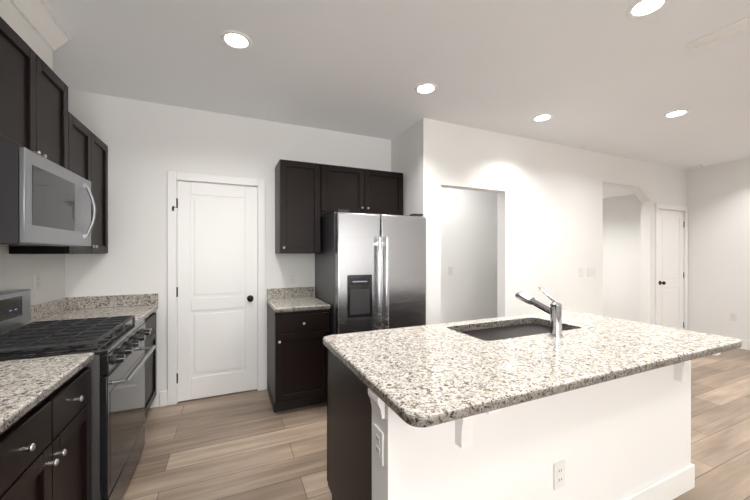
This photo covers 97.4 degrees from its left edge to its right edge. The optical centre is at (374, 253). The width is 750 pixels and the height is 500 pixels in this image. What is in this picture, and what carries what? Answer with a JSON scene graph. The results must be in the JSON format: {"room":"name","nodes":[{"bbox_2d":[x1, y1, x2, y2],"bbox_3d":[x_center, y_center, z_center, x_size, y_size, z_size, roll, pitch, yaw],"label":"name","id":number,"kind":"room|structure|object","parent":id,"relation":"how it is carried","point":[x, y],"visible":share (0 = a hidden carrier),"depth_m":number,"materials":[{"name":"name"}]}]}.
{"room":"kitchen","nodes":[
{"label":"kitchen","id":0,"kind":"room"},
{"bbox_2d":[0,246,64,306],"bbox_3d":[-0.975,0.022,-0.934,0.120,2.713,8.120,0,0,-24],"label":"wall","id":1,"kind":"structure","parent":0,"point":[18,271],"depth_m":2.26,"materials":[{"name":"white paint"}]},
{"bbox_2d":[0,16,3,144],"bbox_3d":[-1.579,-0.529,0.913,0.282,1.070,1.054,0,0,-24],"label":"upper cabinet","id":2,"kind":"object","parent":1,"relation":"attached to","point":[1,19],"depth_m":1.50,"materials":[{"name":"black wood"}]},
{"bbox_2d":[0,0,52,70],"bbox_3d":[-0.613,-1.198,-1.305,0.240,0.270,7.149,0,0,-24],"label":"soffit","id":3,"kind":"structure","parent":1,"relation":"attached to","point":[14,19],"depth_m":1.74,"materials":[{"name":"white paint"}]},
{"bbox_2d":[34,273,40,290],"bbox_3d":[-2.348,0.197,2.294,0.008,0.118,0.072,0,0,-24],"label":"outlet","id":4,"kind":"object","parent":1,"relation":"attached to","point":[37,281],"visible":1,"depth_m":2.27,"materials":[{"name":"white plastic"}]},
{"bbox_2d":[4,21,71,171],"bbox_3d":[-1.928,-0.769,1.693,0.282,0.593,0.778,0,0,-24],"label":"upper cabinet","id":5,"kind":"object","parent":1,"relation":"attached to","point":[37,117],"depth_m":1.73,"materials":[{"name":"black wood"}]},
{"bbox_2d":[0,144,95,246],"bbox_3d":[-1.847,-0.254,1.731,0.457,0.429,0.774,0,0,-24],"label":"over-the-range microwave","id":6,"kind":"object","parent":5,"relation":"attached to","point":[44,202],"visible":1,"depth_m":1.57,"materials":[{"name":"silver metal"}]},
{"bbox_2d":[9,0,70,50],"bbox_3d":[-0.464,-1.280,-1.238,0.086,0.105,7.148,0,0,-24],"label":"crown molding","id":7,"kind":"structure","parent":1,"relation":"attached to","point":[39,16],"depth_m":1.82,"materials":[{"name":"white paint"}]},
{"bbox_2d":[9,115,107,253],"bbox_3d":[-2.242,-0.455,2.396,0.282,0.916,0.756,0,0,-24],"label":"upper cabinet","id":8,"kind":"object","parent":1,"relation":"attached to","point":[89,153],"depth_m":2.48,"materials":[{"name":"black wood"}]},
{"bbox_2d":[65,89,390,407],"bbox_3d":[-1.138,0.015,3.374,3.100,2.713,0.120,0,0,-24],"label":"wall","id":9,"kind":"structure","parent":0,"point":[149,144],"depth_m":2.96,"materials":[{"name":"white paint"}]},
{"bbox_2d":[172,181,256,401],"bbox_3d":[-1.503,0.348,3.130,0.728,2.023,0.107,0,0,-24],"label":"pantry door","id":10,"kind":"structure","parent":9,"relation":"in","point":[216,291],"depth_m":3.15,"materials":[{"name":"white paint"}]},
{"bbox_2d":[167,171,264,404],"bbox_3d":[-1.498,0.316,3.166,0.842,2.111,0.068,0,0,-24],"label":"door frame","id":11,"kind":"structure","parent":9,"relation":"attached to","point":[173,178],"depth_m":3.01,"materials":[{"name":"white paint"}]},
{"bbox_2d":[289,272,295,283],"bbox_3d":[-0.862,0.257,3.428,0.072,0.118,0.008,0,0,-24],"label":"outlet","id":12,"kind":"object","parent":9,"relation":"attached to","point":[292,277],"visible":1,"depth_m":3.43,"materials":[{"name":"white plastic"}]},
{"bbox_2d":[275,159,402,253],"bbox_3d":[-0.349,-0.435,3.445,1.296,0.872,0.385,0,0,-24],"label":"upper cabinet","id":13,"kind":"object","parent":9,"relation":"attached to","point":[307,194],"visible":0.98,"depth_m":3.19,"materials":[{"name":"black wood"}]},
{"bbox_2d":[44,0,749,168],"bbox_3d":[2.402,-1.368,1.384,8.180,0.060,9.840,0,0,-24],"label":"ceiling","id":14,"kind":"structure","parent":0,"point":[611,77],"depth_m":2.35,"materials":[{"name":"paint"}]},
{"bbox_2d":[220,30,251,49],"bbox_3d":[-0.867,-1.335,2.060,0.179,0.007,0.184,0,0,-24],"label":"recessed light","id":15,"kind":"object","parent":14,"relation":"in","point":[242,41],"depth_m":2.05,"materials":[{"name":"white paint"}]},
{"bbox_2d":[414,83,436,93],"bbox_3d":[0.412,-1.336,2.665,0.178,0.007,0.184,0,0,-24],"label":"recessed light","id":16,"kind":"object","parent":14,"relation":"in","point":[423,88],"depth_m":2.66,"materials":[{"name":"white paint"}]},
{"bbox_2d":[532,114,552,121],"bbox_3d":[1.641,-1.337,3.236,0.180,0.007,0.175,0,0,-24],"label":"recessed light","id":17,"kind":"object","parent":14,"relation":"in","point":[542,117],"depth_m":3.23,"materials":[{"name":"white paint"}]},
{"bbox_2d":[626,0,668,17],"bbox_3d":[1.462,-1.335,1.782,0.185,0.007,0.154,0,0,-24],"label":"recessed light","id":18,"kind":"object","parent":14,"relation":"in","point":[640,8],"depth_m":1.79,"materials":[{"name":"white paint"}]},
{"bbox_2d":[663,109,688,117],"bbox_3d":[2.871,-1.337,3.143,0.190,0.007,0.183,0,0,-24],"label":"recessed light","id":19,"kind":"object","parent":14,"relation":"in","point":[675,113],"depth_m":3.14,"materials":[{"name":"white paint"}]},
{"bbox_2d":[690,164,701,168],"bbox_3d":[4.915,-1.326,5.049,0.136,0.035,0.136,0,0,-24],"label":"smoke detector","id":20,"kind":"object","parent":14,"relation":"attached to","point":[696,166],"visible":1,"depth_m":5.02,"materials":[{"name":"white paint"}]},
{"bbox_2d":[684,16,749,49],"bbox_3d":[2.106,-1.335,1.996,0.120,0.008,0.320,0,0,-24],"label":"ceiling vent","id":21,"kind":"object","parent":14,"relation":"in","point":[734,27],"visible":1,"depth_m":2.00,"materials":[{"name":"white paint"}]},
{"bbox_2d":[391,118,433,324],"bbox_3d":[0.064,0.013,4.337,0.120,2.713,2.304,0,0,-24],"label":"wall","id":22,"kind":"structure","parent":0,"point":[412,153],"depth_m":3.31,"materials":[{"name":"white paint"}]},
{"bbox_2d":[121,348,749,499],"bbox_3d":[2.402,1.405,1.389,8.180,0.060,9.840,0,0,-24],"label":"floor","id":23,"kind":"structure","parent":0,"point":[248,445],"depth_m":2.34,"materials":[{"name":"brown wood"}]},
{"bbox_2d":[0,433,7,499],"bbox_3d":[-1.111,0.939,0.298,0.627,0.875,1.044,0,0,-24],"label":"base cabinet","id":24,"kind":"object","parent":23,"relation":"on","point":[3,440],"depth_m":0.94,"materials":[{"name":"black wood"}]},
{"bbox_2d":[8,368,90,499],"bbox_3d":[-1.441,0.937,1.035,0.627,0.875,0.820,0,0,-24],"label":"base cabinet","id":25,"kind":"object","parent":23,"relation":"on","point":[45,428],"depth_m":1.22,"materials":[{"name":"black wood"}]},
{"bbox_2d":[0,353,93,436],"bbox_3d":[-1.040,0.481,0.153,0.642,0.040,2.757,0,0,-24],"label":"countertop","id":26,"kind":"structure","parent":25,"relation":"on","point":[25,384],"depth_m":1.20,"materials":[{"name":"beige stone"}]},
{"bbox_2d":[0,289,155,499],"bbox_3d":[-1.708,0.796,1.795,0.760,1.155,0.776,0,0,-24],"label":"gas range","id":27,"kind":"object","parent":23,"relation":"on","point":[115,345],"visible":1,"depth_m":1.73,"materials":[{"name":"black metal"}]},
{"bbox_2d":[145,309,156,415],"bbox_3d":[-2.083,0.935,2.471,0.627,0.875,0.753,0,0,-24],"label":"base cabinet","id":28,"kind":"object","parent":23,"relation":"on","point":[150,340],"depth_m":2.77,"materials":[{"name":"black"}]},
{"bbox_2d":[31,305,157,322],"bbox_3d":[-2.077,0.477,2.473,0.642,0.040,0.753,0,0,-24],"label":"countertop","id":29,"kind":"structure","parent":28,"relation":"on","point":[141,312],"depth_m":2.55,"materials":[{"name":"beige stone"}]},
{"bbox_2d":[267,287,330,411],"bbox_3d":[-0.739,0.864,3.124,0.481,1.015,0.657,0,0,-24],"label":"base cabinet","id":30,"kind":"object","parent":23,"relation":"on","point":[298,324],"visible":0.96,"depth_m":2.88,"materials":[{"name":"black wood"}]},
{"bbox_2d":[315,209,425,334],"bbox_3d":[-0.060,0.495,3.316,0.896,1.752,0.856,0,0,-24],"label":"refrigerator","id":31,"kind":"object","parent":23,"relation":"on","point":[370,272],"visible":0.58,"depth_m":2.95,"materials":[{"name":"silver metal"}]},
{"bbox_2d":[327,323,694,499],"bbox_3d":[0.821,0.936,1.811,2.028,0.874,0.964,0,0,-24],"label":"kitchen island","id":32,"kind":"object","parent":23,"relation":"on","point":[554,401],"depth_m":1.49,"materials":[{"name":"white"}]},
{"bbox_2d":[323,311,741,434],"bbox_3d":[0.834,0.482,1.797,2.045,0.044,1.008,0,0,-24],"label":"island countertop","id":33,"kind":"structure","parent":32,"relation":"on","point":[432,376],"depth_m":1.44,"materials":[{"name":"beige stone"}]},
{"bbox_2d":[515,287,566,338],"bbox_3d":[0.955,0.326,1.927,0.075,0.266,0.296,0,0,-24],"label":"faucet","id":34,"kind":"object","parent":33,"relation":"on","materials":[{"name":"silver metal"}]},
{"bbox_2d":[441,187,496,322],"bbox_3d":[0.990,0.013,4.655,1.830,2.713,0.120,0,0,-24],"label":"wall","id":35,"kind":"structure","parent":0,"point":[469,245],"depth_m":4.71,"materials":[{"name":"white paint"}]},
{"bbox_2d":[449,267,452,274],"bbox_3d":[1.066,0.244,4.619,0.072,0.118,0.008,0,0,-24],"label":"light switch","id":36,"kind":"object","parent":35,"relation":"attached to","point":[450,270],"visible":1,"depth_m":4.62,"materials":[{"name":"white plastic"}]},
{"bbox_2d":[434,120,686,324],"bbox_3d":[2.773,0.013,4.352,4.840,2.713,0.120,0,0,-24],"label":"wall","id":37,"kind":"structure","parent":0,"point":[549,219],"depth_m":3.98,"materials":[{"name":"white paint"}]},
{"bbox_2d":[579,268,582,276],"bbox_3d":[2.649,0.245,4.227,0.072,0.118,0.009,0,0,-24],"label":"light switch","id":38,"kind":"object","parent":37,"relation":"attached to","point":[580,269],"depth_m":4.22,"materials":[{"name":"white plastic"}]},
{"bbox_2d":[587,267,595,276],"bbox_3d":[2.831,0.245,4.308,0.164,0.118,0.009,0,0,-24],"label":"light switch","id":39,"kind":"object","parent":37,"relation":"attached to","point":[591,272],"depth_m":4.30,"materials":[{"name":"white plastic"}]},
{"bbox_2d":[655,204,687,329],"bbox_3d":[4.572,0.313,5.109,0.892,2.111,0.068,0,0,-24],"label":"door frame","id":40,"kind":"structure","parent":37,"relation":"attached to","point":[685,252],"depth_m":5.18,"materials":[{"name":"white paint"}]},
{"bbox_2d":[659,209,683,328],"bbox_3d":[4.587,0.345,5.082,0.747,2.023,0.107,0,0,-24],"label":"hall door","id":41,"kind":"structure","parent":37,"relation":"in","point":[671,272],"depth_m":5.11,"materials":[{"name":"white paint"}]},
{"bbox_2d":[603,185,633,198],"bbox_3d":[3.193,-1.209,5.800,2.890,0.272,2.184,0,0,-24],"label":"ceiling","id":42,"kind":"structure","parent":0,"point":[609,191],"depth_m":5.71,"materials":[{"name":"paint"}]},
{"bbox_2d":[603,158,749,340],"bbox_3d":[6.056,0.015,3.086,0.120,2.713,9.720,0,0,-24],"label":"wall","id":43,"kind":"structure","parent":0,"point":[718,200],"depth_m":5.08,"materials":[{"name":"white paint"}]},
{"bbox_2d":[730,313,736,321],"bbox_3d":[5.220,0.929,4.802,0.008,0.118,0.072,0,0,-24],"label":"outlet","id":44,"kind":"object","parent":43,"relation":"attached to","point":[733,316],"visible":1,"depth_m":4.79,"materials":[{"name":"white plastic"}]},
{"bbox_2d":[735,338,749,349],"bbox_3d":[6.483,1.306,1.968,0.015,0.135,7.265,0,0,-24],"label":"baseboard","id":45,"kind":"structure","parent":43,"relation":"attached to","point":[744,346],"depth_m":4.68,"materials":[{"name":"white paint"}]}
]}

